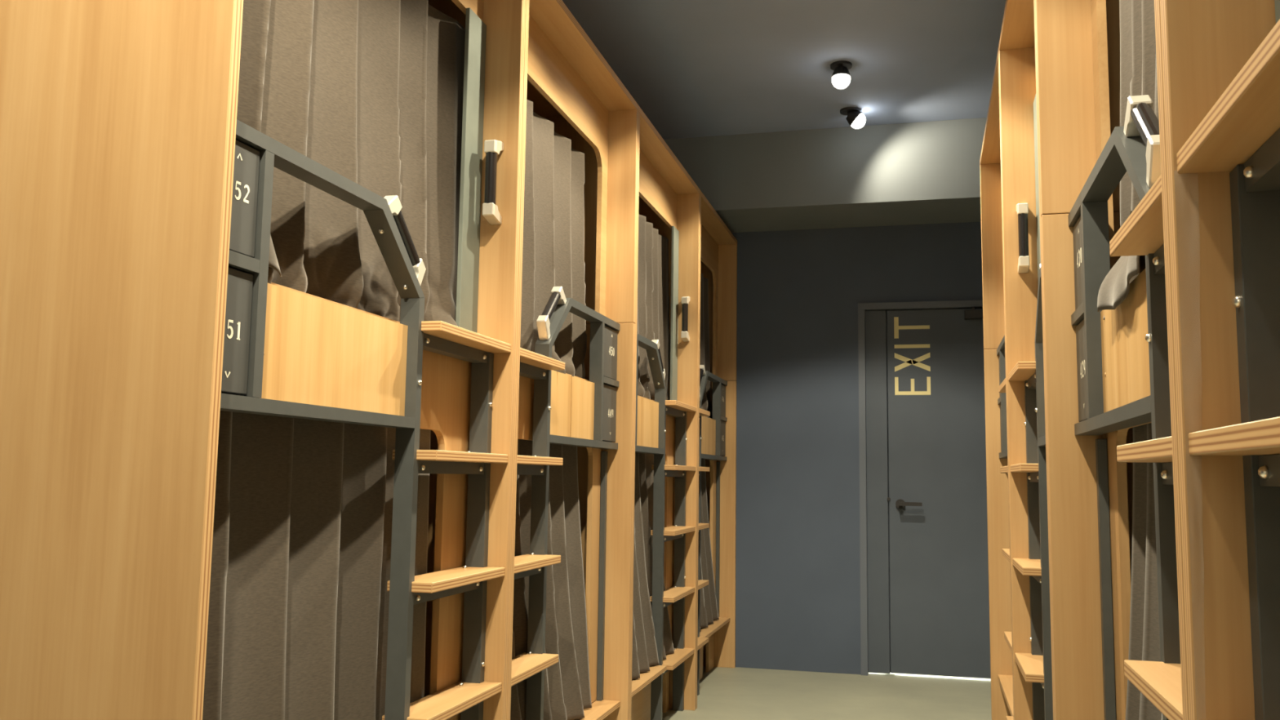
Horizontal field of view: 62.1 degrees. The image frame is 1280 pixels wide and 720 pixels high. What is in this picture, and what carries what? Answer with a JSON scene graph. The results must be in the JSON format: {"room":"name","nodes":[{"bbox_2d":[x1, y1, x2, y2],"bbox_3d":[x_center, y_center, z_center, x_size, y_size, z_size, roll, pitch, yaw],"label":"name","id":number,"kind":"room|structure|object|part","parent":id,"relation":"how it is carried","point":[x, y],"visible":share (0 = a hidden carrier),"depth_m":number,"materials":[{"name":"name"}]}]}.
{"room":"dormitory","nodes":[
{"label":"dormitory","id":0,"kind":"room"},
{"bbox_2d":[562,0,1005,139],"bbox_3d":[0.169,-1.731,2.127,5.700,0.080,9.000,-1,-6,15],"label":"ceiling","id":1,"kind":"structure","parent":0,"point":[694,68],"depth_m":4.87,"materials":[{"name":"paint"}]},
{"bbox_2d":[663,117,986,232],"bbox_3d":[1.207,-1.031,6.061,5.700,0.429,0.560,-1,-6,15],"label":"ceiling beam","id":2,"kind":"structure","parent":1,"relation":"attached to","point":[922,172],"depth_m":5.84,"materials":[{"name":"paint"}]},
{"bbox_2d":[830,60,852,88],"bbox_3d":[0.934,-1.315,4.936,0.100,0.117,0.102,-1,-6,15],"label":"ceiling spotlight","id":3,"kind":"object","parent":1,"relation":"attached to","point":[841,77],"visible":1,"depth_m":4.90,"materials":[{"name":"white glass"}]},
{"bbox_3d":[0.932,-1.300,4.929,0.086,0.086,0.086,-1,-6,15],"label":"bulb","id":4,"kind":"part","parent":3,"relation":"part of","materials":[{"name":"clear glass"}]},
{"bbox_3d":[0.935,-1.367,4.943,0.100,0.012,0.100,-1,-6,15],"label":"plate","id":5,"kind":"part","parent":3,"relation":"part of","materials":[{"name":"black metal"}]},
{"bbox_2d":[840,106,866,128],"bbox_3d":[1.109,-1.256,5.541,0.132,0.100,0.103,-1,-6,15],"label":"ceiling spotlight","id":6,"kind":"object","parent":1,"relation":"attached to","point":[855,118],"visible":1,"depth_m":5.51,"materials":[{"name":"black metal"}]},
{"bbox_3d":[1.094,-1.298,5.548,0.100,0.012,0.100,-1,-6,15],"label":"plate","id":7,"kind":"part","parent":6,"relation":"part of","materials":[{"name":"black metal"}]},
{"bbox_3d":[1.133,-1.248,5.540,0.086,0.086,0.086,-1,-6,15],"label":"bulb","id":8,"kind":"part","parent":6,"relation":"part of","materials":[{"name":"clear glass"}]},
{"bbox_2d":[662,666,991,719],"bbox_3d":[0.265,1.394,2.321,5.700,0.060,10.100,-1,-6,15],"label":"floor","id":9,"kind":"structure","parent":0,"point":[736,693],"depth_m":5.41,"materials":[{"name":"concrete"}]},
{"bbox_2d":[0,0,525,719],"bbox_3d":[-1.428,0.078,2.432,1.950,2.533,1.252,-1,-6,14],"label":"bunk bed","id":10,"kind":"object","parent":9,"relation":"on","point":[139,306],"visible":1,"depth_m":1.68,"materials":[{"name":"brown wood"}]},
{"bbox_3d":[-1.579,0.024,1.839,1.950,2.507,0.024,-1,-6,14],"label":"panel","id":11,"kind":"part","parent":10,"relation":"part of","materials":[{"name":"brown wood"}]},
{"bbox_3d":[-0.677,-0.051,1.710,0.015,0.202,0.145,-1,-6,14],"label":"locker door","id":12,"kind":"part","parent":10,"relation":"part of","materials":[{"name":"metal"}]},
{"bbox_3d":[-0.682,-0.166,1.725,0.046,0.022,0.152,-1,-6,14],"label":"locker rail","id":13,"kind":"part","parent":10,"relation":"part of","materials":[{"name":"metal"}]},
{"bbox_3d":[-0.674,-0.271,1.735,0.015,0.184,0.145,-1,-6,14],"label":"locker door","id":14,"kind":"part","parent":10,"relation":"part of","materials":[{"name":"metal"}]},
{"bbox_3d":[-0.661,-0.147,1.810,0.046,0.422,0.025,-1,-6,14],"label":"locker post","id":15,"kind":"part","parent":10,"relation":"part of","materials":[{"name":"metal"}]},
{"bbox_3d":[-0.626,-0.356,1.955,0.046,0.025,0.583,-1,-6,14],"label":"rail","id":16,"kind":"part","parent":10,"relation":"part of","materials":[{"name":"metal"}]},
{"bbox_2d":[202,410,431,719],"bbox_3d":[-0.637,0.558,2.115,0.081,0.948,0.952,-1,-6,14],"label":"curtain","id":17,"kind":"object","parent":10,"relation":"hanging from","point":[298,613],"visible":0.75,"depth_m":2.10,"materials":[{"name":"beige fabric"}]},
{"bbox_3d":[-0.612,0.098,1.989,0.046,0.024,0.754,-1,-6,14],"label":"rail","id":18,"kind":"part","parent":10,"relation":"part of","materials":[{"name":"metal"}]},
{"bbox_2d":[236,0,465,326],"bbox_3d":[-0.613,-0.514,2.299,0.117,0.896,1.159,-1,-6,13],"label":"curtain","id":19,"kind":"object","parent":10,"relation":"hanging from","point":[370,91],"visible":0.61,"depth_m":2.37,"materials":[{"name":"beige fabric"}]},
{"bbox_3d":[-0.542,-0.331,2.288,0.031,0.052,0.072,-1,-6,14],"label":"handle","id":20,"kind":"part","parent":10,"relation":"part of","materials":[{"name":"white"}]},
{"bbox_3d":[-0.522,0.600,2.315,0.046,1.494,0.025,-1,-6,14],"label":"frame post","id":21,"kind":"part","parent":10,"relation":"part of","materials":[{"name":"paint"}]},
{"bbox_3d":[-0.523,-0.272,2.357,0.030,0.131,0.142,-1,-6,14],"label":"grab handle","id":22,"kind":"part","parent":10,"relation":"part of","materials":[{"name":"black"}]},
{"bbox_3d":[-0.509,-0.194,2.408,0.031,0.074,0.048,-1,-6,14],"label":"handle","id":23,"kind":"part","parent":10,"relation":"part of","materials":[{"name":"white plastic"}]},
{"bbox_3d":[-0.445,-0.484,2.803,0.012,0.878,0.114,-1,-6,14],"label":"jamb plate","id":24,"kind":"part","parent":10,"relation":"part of","materials":[{"name":"grey paint"}]},
{"bbox_3d":[-1.278,0.157,3.021,1.950,2.507,0.026,-1,-6,14],"label":"panel","id":25,"kind":"part","parent":10,"relation":"part of","materials":[{"name":"brown wood"}]},
{"bbox_3d":[-0.422,0.685,2.713,0.050,1.415,0.029,-1,-6,14],"label":"wall post","id":26,"kind":"part","parent":10,"relation":"part of","materials":[{"name":"paint"}]},
{"bbox_3d":[-0.393,-0.477,2.803,0.030,0.164,0.030,-1,-6,14],"label":"grab handle","id":27,"kind":"part","parent":10,"relation":"part of","materials":[{"name":"black"}]},
{"bbox_3d":[-0.391,-0.386,2.808,0.031,0.044,0.064,-1,-6,14],"label":"handle","id":28,"kind":"part","parent":10,"relation":"part of","materials":[{"name":"white plastic"}]},
{"bbox_3d":[-0.388,-0.565,2.828,0.031,0.044,0.064,-1,-6,14],"label":"handle","id":29,"kind":"part","parent":10,"relation":"part of","materials":[{"name":"white plastic"}]},
{"bbox_2d":[506,0,638,719],"bbox_3d":[-1.121,0.213,3.635,1.950,2.533,1.241,-1,-6,14],"label":"bunk bed","id":30,"kind":"object","parent":9,"relation":"on","point":[569,83],"visible":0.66,"depth_m":3.85,"materials":[{"name":"brown wood"}]},
{"bbox_3d":[-1.271,0.160,3.048,1.950,2.507,0.026,-1,-6,14],"label":"panel","id":31,"kind":"part","parent":30,"relation":"part of","materials":[{"name":"brown wood"}]},
{"bbox_3d":[-0.305,0.696,3.166,0.046,1.494,0.025,-1,-6,14],"label":"frame post","id":32,"kind":"part","parent":30,"relation":"part of","materials":[{"name":"paint"}]},
{"bbox_3d":[-0.295,-0.099,3.246,0.031,0.074,0.048,-1,-6,14],"label":"handle","id":33,"kind":"part","parent":30,"relation":"part of","materials":[{"name":"white plastic"}]},
{"bbox_2d":[510,439,591,719],"bbox_3d":[-0.305,0.699,3.367,0.129,0.948,0.861,-1,-6,14],"label":"curtain","id":34,"kind":"object","parent":30,"relation":"hanging from","point":[566,687],"visible":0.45,"depth_m":3.54,"materials":[{"name":"beige fabric"}]},
{"bbox_3d":[-0.279,-0.164,3.313,0.030,0.131,0.143,-1,-6,14],"label":"grab handle","id":35,"kind":"part","parent":30,"relation":"part of","materials":[{"name":"black"}]},
{"bbox_2d":[520,99,586,378],"bbox_3d":[-0.311,-0.374,3.473,0.133,0.881,1.035,-1,-6,14],"label":"curtain","id":36,"kind":"object","parent":30,"relation":"hanging from","point":[553,244],"visible":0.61,"depth_m":3.58,"materials":[{"name":"beige fabric"}]},
{"bbox_3d":[-0.259,-0.206,3.393,0.031,0.052,0.072,-1,-6,14],"label":"handle","id":37,"kind":"part","parent":30,"relation":"part of","materials":[{"name":"white plastic"}]},
{"bbox_3d":[-1.103,-1.033,3.771,1.950,0.026,1.241,-1,-6,14],"label":"panel","id":38,"kind":"part","parent":30,"relation":"part of","materials":[{"name":"brown wood"}]},
{"bbox_3d":[-0.200,0.280,3.603,0.046,0.024,0.778,-1,-6,14],"label":"rail","id":39,"kind":"part","parent":30,"relation":"part of","materials":[{"name":"paint"}]},
{"bbox_3d":[-0.960,-0.541,4.309,1.950,0.830,0.025,-1,-6,14],"label":"panel","id":40,"kind":"part","parent":30,"relation":"part of","materials":[{"name":"brown wood"}]},
{"bbox_3d":[-0.172,-0.156,3.734,0.046,0.025,0.605,-1,-6,14],"label":"rail","id":41,"kind":"part","parent":30,"relation":"part of","materials":[{"name":"metal"}]},
{"bbox_3d":[-0.155,0.076,3.789,0.046,0.422,0.025,-1,-6,14],"label":"locker post","id":42,"kind":"part","parent":30,"relation":"part of","materials":[{"name":"paint"}]},
{"bbox_3d":[-0.139,0.789,3.921,0.019,0.902,0.025,-1,-6,14],"label":"post","id":43,"kind":"part","parent":30,"relation":"part of","materials":[{"name":"paint"}]},
{"bbox_3d":[-0.978,0.706,4.173,1.950,1.674,0.026,-1,-6,14],"label":"panel","id":44,"kind":"part","parent":30,"relation":"part of","materials":[{"name":"brown wood"}]},
{"bbox_3d":[-0.121,0.195,3.888,0.015,0.202,0.200,-1,-6,14],"label":"locker door","id":45,"kind":"part","parent":30,"relation":"part of","materials":[{"name":"metal"}]},
{"bbox_3d":[-0.118,-0.026,3.912,0.015,0.184,0.200,-1,-6,14],"label":"locker door","id":46,"kind":"part","parent":30,"relation":"part of","materials":[{"name":"metal"}]},
{"bbox_3d":[-0.126,0.080,3.902,0.046,0.022,0.208,-1,-6,14],"label":"locker rail","id":47,"kind":"part","parent":30,"relation":"part of","materials":[{"name":"metal"}]},
{"bbox_2d":[629,105,700,719],"bbox_3d":[-0.815,0.349,4.835,1.950,2.533,1.250,-1,-6,14],"label":"bunk bed","id":48,"kind":"object","parent":9,"relation":"on","point":[668,198],"visible":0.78,"depth_m":5.06,"materials":[{"name":"brown wood"}]},
{"bbox_3d":[-0.965,0.295,4.245,1.950,2.507,0.026,-1,-6,14],"label":"panel","id":49,"kind":"part","parent":48,"relation":"part of","materials":[{"name":"brown wood"}]},
{"bbox_3d":[-0.035,0.129,4.260,0.046,0.422,0.025,-1,-6,14],"label":"locker post","id":50,"kind":"part","parent":48,"relation":"part of","materials":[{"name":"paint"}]},
{"bbox_3d":[-0.016,-0.087,4.346,0.046,0.025,0.548,-1,-6,14],"label":"rail","id":51,"kind":"part","parent":48,"relation":"part of","materials":[{"name":"metal"}]},
{"bbox_3d":[-0.003,0.367,4.374,0.046,0.024,0.708,-1,-6,14],"label":"rail","id":52,"kind":"part","parent":48,"relation":"part of","materials":[{"name":"paint"}]},
{"bbox_2d":[631,452,674,679],"bbox_3d":[-0.008,0.829,4.519,0.131,0.948,0.951,-1,-6,14],"label":"curtain","id":53,"kind":"object","parent":48,"relation":"hanging from","point":[644,654],"visible":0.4,"depth_m":4.60,"materials":[{"name":"beige fabric"}]},
{"bbox_2d":[636,213,670,399],"bbox_3d":[0.003,-0.230,4.713,0.108,0.871,1.122,-1,-6,14],"label":"curtain","id":54,"kind":"object","parent":48,"relation":"hanging from","point":[653,305],"visible":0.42,"depth_m":4.93,"materials":[{"name":"beige fabric"}]},
{"bbox_3d":[0.064,-0.065,4.658,0.031,0.051,0.072,-1,-6,14],"label":"handle","id":55,"kind":"part","parent":48,"relation":"part of","materials":[{"name":"white"}]},
{"bbox_3d":[0.081,0.867,4.677,0.046,1.494,0.025,-1,-6,14],"label":"frame post","id":56,"kind":"part","parent":48,"relation":"part of","materials":[{"name":"paint"}]},
{"bbox_3d":[0.082,-0.003,4.726,0.030,0.134,0.140,-1,-6,14],"label":"grab handle","id":57,"kind":"part","parent":48,"relation":"part of","materials":[{"name":"black"}]},
{"bbox_3d":[-0.797,-0.897,4.971,1.950,0.026,1.250,-1,-6,14],"label":"panel","id":58,"kind":"part","parent":48,"relation":"part of","materials":[{"name":"brown wood"}]},
{"bbox_3d":[0.169,-0.213,5.205,0.012,0.878,0.114,-1,-6,14],"label":"jamb plate","id":59,"kind":"part","parent":48,"relation":"part of","materials":[{"name":"grey paint"}]},
{"bbox_3d":[0.191,0.956,5.115,0.050,1.415,0.029,-1,-6,14],"label":"wall post","id":60,"kind":"part","parent":48,"relation":"part of","materials":[{"name":"paint"}]},
{"bbox_3d":[0.220,-0.206,5.205,0.030,0.164,0.030,-1,-6,14],"label":"grab handle","id":61,"kind":"part","parent":48,"relation":"part of","materials":[{"name":"black"}]},
{"bbox_3d":[0.223,-0.115,5.211,0.031,0.044,0.064,-1,-6,14],"label":"handle","id":62,"kind":"part","parent":48,"relation":"part of","materials":[{"name":"white plastic"}]},
{"bbox_3d":[0.225,-0.294,5.230,0.031,0.044,0.064,-1,-6,14],"label":"handle","id":63,"kind":"part","parent":48,"relation":"part of","materials":[{"name":"white plastic"}]},
{"bbox_2d":[668,191,737,709],"bbox_3d":[-0.522,0.478,5.982,1.950,2.533,1.232,-1,-6,14],"label":"bunk bed","id":64,"kind":"object","parent":9,"relation":"on","point":[717,436],"visible":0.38,"depth_m":6.25,"materials":[{"name":"brown wood"}]},
{"bbox_3d":[-0.657,0.431,5.450,1.950,2.507,0.026,-1,-6,14],"label":"panel","id":65,"kind":"part","parent":64,"relation":"part of","materials":[{"name":"brown wood"}]},
{"bbox_3d":[0.287,0.958,5.485,0.046,1.494,0.025,-1,-6,14],"label":"frame post","id":66,"kind":"part","parent":64,"relation":"part of","materials":[{"name":"paint"}]},
{"bbox_3d":[0.312,0.098,5.628,0.030,0.133,0.141,-1,-6,14],"label":"grab handle","id":67,"kind":"part","parent":64,"relation":"part of","materials":[{"name":"black"}]},
{"bbox_3d":[0.331,0.054,5.707,0.031,0.052,0.072,-1,-6,14],"label":"handle","id":68,"kind":"part","parent":64,"relation":"part of","materials":[{"name":"white metal"}]},
{"bbox_2d":[699,272,712,418],"bbox_3d":[0.297,-0.102,5.843,0.111,0.871,0.997,-1,-6,15],"label":"curtain","id":69,"kind":"object","parent":64,"relation":"hanging from","point":[704,330],"visible":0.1,"depth_m":6.23,"materials":[{"name":"beige fabric"}]},
{"bbox_2d":[699,458,719,631],"bbox_3d":[0.310,0.969,5.759,0.112,0.948,0.841,-1,-6,14],"label":"curtain","id":70,"kind":"object","parent":64,"relation":"hanging from","point":[708,613],"visible":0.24,"depth_m":6.03,"materials":[{"name":"beige fabric"}]},
{"bbox_3d":[0.396,0.543,5.934,0.046,0.024,0.802,-1,-6,14],"label":"rail","id":71,"kind":"part","parent":64,"relation":"part of","materials":[{"name":"metal"}]},
{"bbox_3d":[0.442,0.340,6.128,0.046,0.422,0.025,-1,-6,14],"label":"locker post","id":72,"kind":"part","parent":64,"relation":"part of","materials":[{"name":"metal"}]},
{"bbox_3d":[0.422,0.107,6.062,0.046,0.025,0.638,-1,-6,14],"label":"rail","id":73,"kind":"part","parent":64,"relation":"part of","materials":[{"name":"metal"}]},
{"bbox_3d":[0.459,1.054,6.265,0.019,0.902,0.025,-1,-6,14],"label":"post","id":74,"kind":"part","parent":64,"relation":"part of","materials":[{"name":"paint"}]},
{"bbox_3d":[-0.498,-0.765,6.143,1.950,0.026,1.180,-1,-6,14],"label":"panel","id":75,"kind":"part","parent":64,"relation":"part of","materials":[{"name":"brown wood"}]},
{"bbox_3d":[-0.362,-0.277,6.653,1.950,0.830,0.025,-1,-6,14],"label":"panel","id":76,"kind":"part","parent":64,"relation":"part of","materials":[{"name":"brown wood"}]},
{"bbox_3d":[-0.380,0.970,6.516,1.950,1.674,0.026,-1,-6,14],"label":"panel","id":77,"kind":"part","parent":64,"relation":"part of","materials":[{"name":"brown wood"}]},
{"bbox_3d":[0.477,0.459,6.229,0.015,0.202,0.205,-1,-6,14],"label":"locker door","id":78,"kind":"part","parent":64,"relation":"part of","materials":[{"name":"metal"}]},
{"bbox_3d":[0.480,0.238,6.253,0.015,0.184,0.205,-1,-6,14],"label":"locker door","id":79,"kind":"part","parent":64,"relation":"part of","materials":[{"name":"metal"}]},
{"bbox_3d":[0.471,0.344,6.243,0.046,0.022,0.212,-1,-6,14],"label":"locker rail","id":80,"kind":"part","parent":64,"relation":"part of","materials":[{"name":"metal"}]},
{"bbox_2d":[979,49,1013,719],"bbox_3d":[2.281,0.276,3.761,1.950,2.533,1.312,-1,-6,15],"label":"bunk bed","id":81,"kind":"object","parent":9,"relation":"on","point":[990,162],"visible":0.12,"depth_m":4.58,"materials":[{"name":"brown wood"}]},
{"bbox_3d":[2.299,-0.970,3.897,1.950,0.026,1.312,-1,-6,15],"label":"panel","id":82,"kind":"part","parent":81,"relation":"part of","materials":[{"name":"brown wood"}]},
{"bbox_3d":[2.460,-0.475,4.468,1.950,0.830,0.025,-1,-6,15],"label":"panel","id":83,"kind":"part","parent":81,"relation":"part of","materials":[{"name":"brown wood"}]},
{"bbox_3d":[2.442,0.772,4.332,1.950,1.674,0.026,-1,-6,15],"label":"panel","id":84,"kind":"part","parent":81,"relation":"part of","materials":[{"name":"brown wood"}]},
{"bbox_3d":[1.553,0.172,4.526,0.046,0.022,0.188,-1,-6,15],"label":"locker rail","id":85,"kind":"part","parent":81,"relation":"part of","materials":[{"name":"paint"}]},
{"bbox_3d":[1.547,0.066,4.539,0.015,0.184,0.180,-1,-6,15],"label":"locker door","id":86,"kind":"part","parent":81,"relation":"part of","materials":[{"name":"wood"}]},
{"bbox_3d":[1.500,-0.065,4.343,0.046,0.025,0.618,-1,-6,15],"label":"rail","id":87,"kind":"part","parent":81,"relation":"part of","materials":[{"name":"metal"}]},
{"bbox_3d":[1.544,0.287,4.515,0.015,0.202,0.180,-1,-6,15],"label":"locker door","id":88,"kind":"part","parent":81,"relation":"part of","materials":[{"name":"wood"}]},
{"bbox_3d":[1.525,0.169,4.423,0.046,0.422,0.025,-1,-6,15],"label":"locker post","id":89,"kind":"part","parent":81,"relation":"part of","materials":[{"name":"paint"}]},
{"bbox_3d":[1.467,0.369,4.196,0.046,0.024,0.822,-1,-6,15],"label":"rail","id":90,"kind":"part","parent":81,"relation":"part of","materials":[{"name":"paint"}]},
{"bbox_3d":[2.114,0.219,3.143,1.950,2.507,0.026,-1,-6,15],"label":"panel","id":91,"kind":"part","parent":81,"relation":"part of","materials":[{"name":"brown wood"}]},
{"bbox_2d":[998,0,1054,719],"bbox_3d":[1.962,0.142,2.581,1.950,2.533,1.144,-1,-6,15],"label":"bunk bed","id":92,"kind":"object","parent":9,"relation":"on","point":[1027,437],"visible":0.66,"depth_m":3.33,"materials":[{"name":"brown wood"}]},
{"bbox_3d":[1.980,-1.104,2.717,1.950,0.026,1.144,-1,-6,15],"label":"panel","id":93,"kind":"part","parent":92,"relation":"part of","materials":[{"name":"brown wood"}]},
{"bbox_3d":[2.107,0.216,3.116,1.950,2.507,0.026,-1,-6,15],"label":"panel","id":94,"kind":"part","parent":92,"relation":"part of","materials":[{"name":"brown wood"}]},
{"bbox_3d":[1.218,-0.481,3.388,0.031,0.044,0.064,-1,-6,15],"label":"handle","id":95,"kind":"part","parent":92,"relation":"part of","materials":[{"name":"white plastic"}]},
{"bbox_3d":[1.212,-0.393,3.363,0.030,0.164,0.030,-1,-6,15],"label":"grab handle","id":96,"kind":"part","parent":92,"relation":"part of","materials":[{"name":"black"}]},
{"bbox_3d":[1.215,-0.302,3.368,0.031,0.044,0.064,-1,-6,15],"label":"handle","id":97,"kind":"part","parent":92,"relation":"part of","materials":[{"name":"white"}]},
{"bbox_3d":[1.224,0.768,3.262,0.050,1.415,0.029,-1,-6,15],"label":"wall post","id":98,"kind":"part","parent":92,"relation":"part of","materials":[{"name":"paint"}]},
{"bbox_3d":[1.257,-0.401,3.338,0.012,0.878,0.114,-1,-6,15],"label":"jamb plate","id":99,"kind":"part","parent":92,"relation":"part of","materials":[{"name":"grey paint"}]},
{"bbox_3d":[1.042,0.191,2.624,0.046,0.024,0.702,-1,-6,15],"label":"rail","id":100,"kind":"part","parent":92,"relation":"part of","materials":[{"name":"metal"}]},
{"bbox_3d":[1.817,0.095,2.043,1.950,2.507,0.026,-1,-6,15],"label":"panel","id":101,"kind":"part","parent":92,"relation":"part of","materials":[{"name":"brown wood"}]},
{"bbox_3d":[1.130,0.690,2.923,0.046,1.494,0.025,-1,-6,15],"label":"frame post","id":102,"kind":"part","parent":92,"relation":"part of","materials":[{"name":"paint"}]},
{"bbox_2d":[1035,0,1189,719],"bbox_3d":[1.654,0.013,1.441,1.950,2.533,1.227,-1,-6,15],"label":"bunk bed","id":103,"kind":"object","parent":9,"relation":"on","point":[1113,375],"visible":0.56,"depth_m":2.17,"materials":[{"name":"brown wood"}]},
{"bbox_3d":[1.822,-0.742,2.107,1.950,0.830,0.025,-1,-6,15],"label":"panel","id":104,"kind":"part","parent":103,"relation":"part of","materials":[{"name":"brown wood"}]},
{"bbox_3d":[0.915,-0.095,2.165,0.046,0.022,0.188,-1,-6,15],"label":"locker rail","id":105,"kind":"part","parent":103,"relation":"part of","materials":[{"name":"metal"}]},
{"bbox_3d":[0.909,-0.200,2.179,0.015,0.184,0.180,-1,-6,15],"label":"locker door","id":106,"kind":"part","parent":103,"relation":"part of","materials":[{"name":"metal"}]},
{"bbox_3d":[0.906,0.020,2.154,0.015,0.202,0.180,-1,-6,15],"label":"locker door","id":107,"kind":"part","parent":103,"relation":"part of","materials":[{"name":"metal"}]},
{"bbox_3d":[1.804,0.505,1.971,1.950,1.674,0.026,-1,-6,15],"label":"panel","id":108,"kind":"part","parent":103,"relation":"part of","materials":[{"name":"brown wood"}]},
{"bbox_3d":[0.887,-0.098,2.062,0.046,0.422,0.025,-1,-6,15],"label":"locker post","id":109,"kind":"part","parent":103,"relation":"part of","materials":[{"name":"metal"}]},
{"bbox_3d":[0.865,-0.331,1.992,0.046,0.025,0.598,-1,-6,15],"label":"rail","id":110,"kind":"part","parent":103,"relation":"part of","materials":[{"name":"metal"}]},
{"bbox_3d":[0.952,0.613,2.161,0.019,0.902,0.025,-1,-6,15],"label":"post","id":111,"kind":"part","parent":103,"relation":"part of","materials":[{"name":"paint"}]},
{"bbox_3d":[0.833,0.103,1.849,0.046,0.024,0.794,-1,-6,15],"label":"rail","id":112,"kind":"part","parent":103,"relation":"part of","materials":[{"name":"metal"}]},
{"bbox_2d":[1097,0,1159,319],"bbox_3d":[0.836,-0.551,1.708,0.143,0.910,1.020,-1,-6,15],"label":"curtain","id":113,"kind":"object","parent":103,"relation":"hanging from","point":[1138,57],"visible":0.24,"depth_m":2.01,"materials":[{"name":"beige fabric"}]},
{"bbox_3d":[0.772,-0.379,1.648,0.031,0.054,0.071,-1,-6,15],"label":"handle","id":114,"kind":"part","parent":103,"relation":"part of","materials":[{"name":"white plastic"}]},
{"bbox_2d":[1125,422,1162,719],"bbox_3d":[0.825,0.525,1.622,0.111,0.948,0.881,-1,-6,15],"label":"curtain","id":115,"kind":"object","parent":103,"relation":"hanging from","point":[1144,637],"visible":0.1,"depth_m":1.99,"materials":[{"name":"beige fabric"}]},
{"bbox_3d":[0.750,-0.342,1.566,0.030,0.125,0.147,-1,-6,15],"label":"grab handle","id":116,"kind":"part","parent":103,"relation":"part of","materials":[{"name":"black"}]},
{"bbox_3d":[0.732,-0.281,1.496,0.031,0.074,0.046,-1,-6,15],"label":"handle","id":117,"kind":"part","parent":103,"relation":"part of","materials":[{"name":"white plastic"}]},
{"bbox_3d":[0.720,0.518,1.405,0.046,1.494,0.025,-1,-6,15],"label":"frame post","id":118,"kind":"part","parent":103,"relation":"part of","materials":[{"name":"paint"}]},
{"bbox_3d":[1.498,-0.039,0.864,1.950,2.507,0.026,-1,-6,15],"label":"panel","id":119,"kind":"part","parent":103,"relation":"part of","materials":[{"name":"brown wood"}]},
{"bbox_2d":[1160,0,1279,719],"bbox_3d":[1.335,-0.120,0.261,1.950,2.533,1.228,-1,-6,15],"label":"bunk bed","id":120,"kind":"object","parent":9,"relation":"on","point":[1221,58],"visible":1,"depth_m":1.05,"materials":[{"name":"brown wood"}]},
{"bbox_3d":[0.609,0.511,0.983,0.050,1.415,0.029,-1,-6,15],"label":"wall post","id":121,"kind":"part","parent":120,"relation":"part of","materials":[{"name":"paint"}]},
{"bbox_3d":[0.641,-0.659,1.059,0.012,0.878,0.114,-1,-6,15],"label":"jamb plate","id":122,"kind":"part","parent":120,"relation":"part of","materials":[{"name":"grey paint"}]},
{"bbox_2d":[731,222,982,674],"bbox_3d":[1.272,0.290,6.238,5.700,3.014,0.100,-1,-6,15],"label":"wall","id":123,"kind":"structure","parent":0,"point":[800,291],"depth_m":6.23,"materials":[{"name":"paint"}]},
{"bbox_2d":[857,299,991,678],"bbox_3d":[1.781,0.720,6.016,1.055,2.125,0.145,-1,-6,15],"label":"door","id":124,"kind":"structure","parent":123,"relation":"in","point":[925,599],"depth_m":6.05,"materials":[{"name":"slate-grey paint"},{"name":"painted steel"},{"name":"dark iron"}]},
{"bbox_3d":[1.525,0.819,6.035,0.147,0.053,0.070,-1,-6,15],"label":"lever handle","id":125,"kind":"part","parent":124,"relation":"part of","materials":[{"name":"black metal"}]}
]}

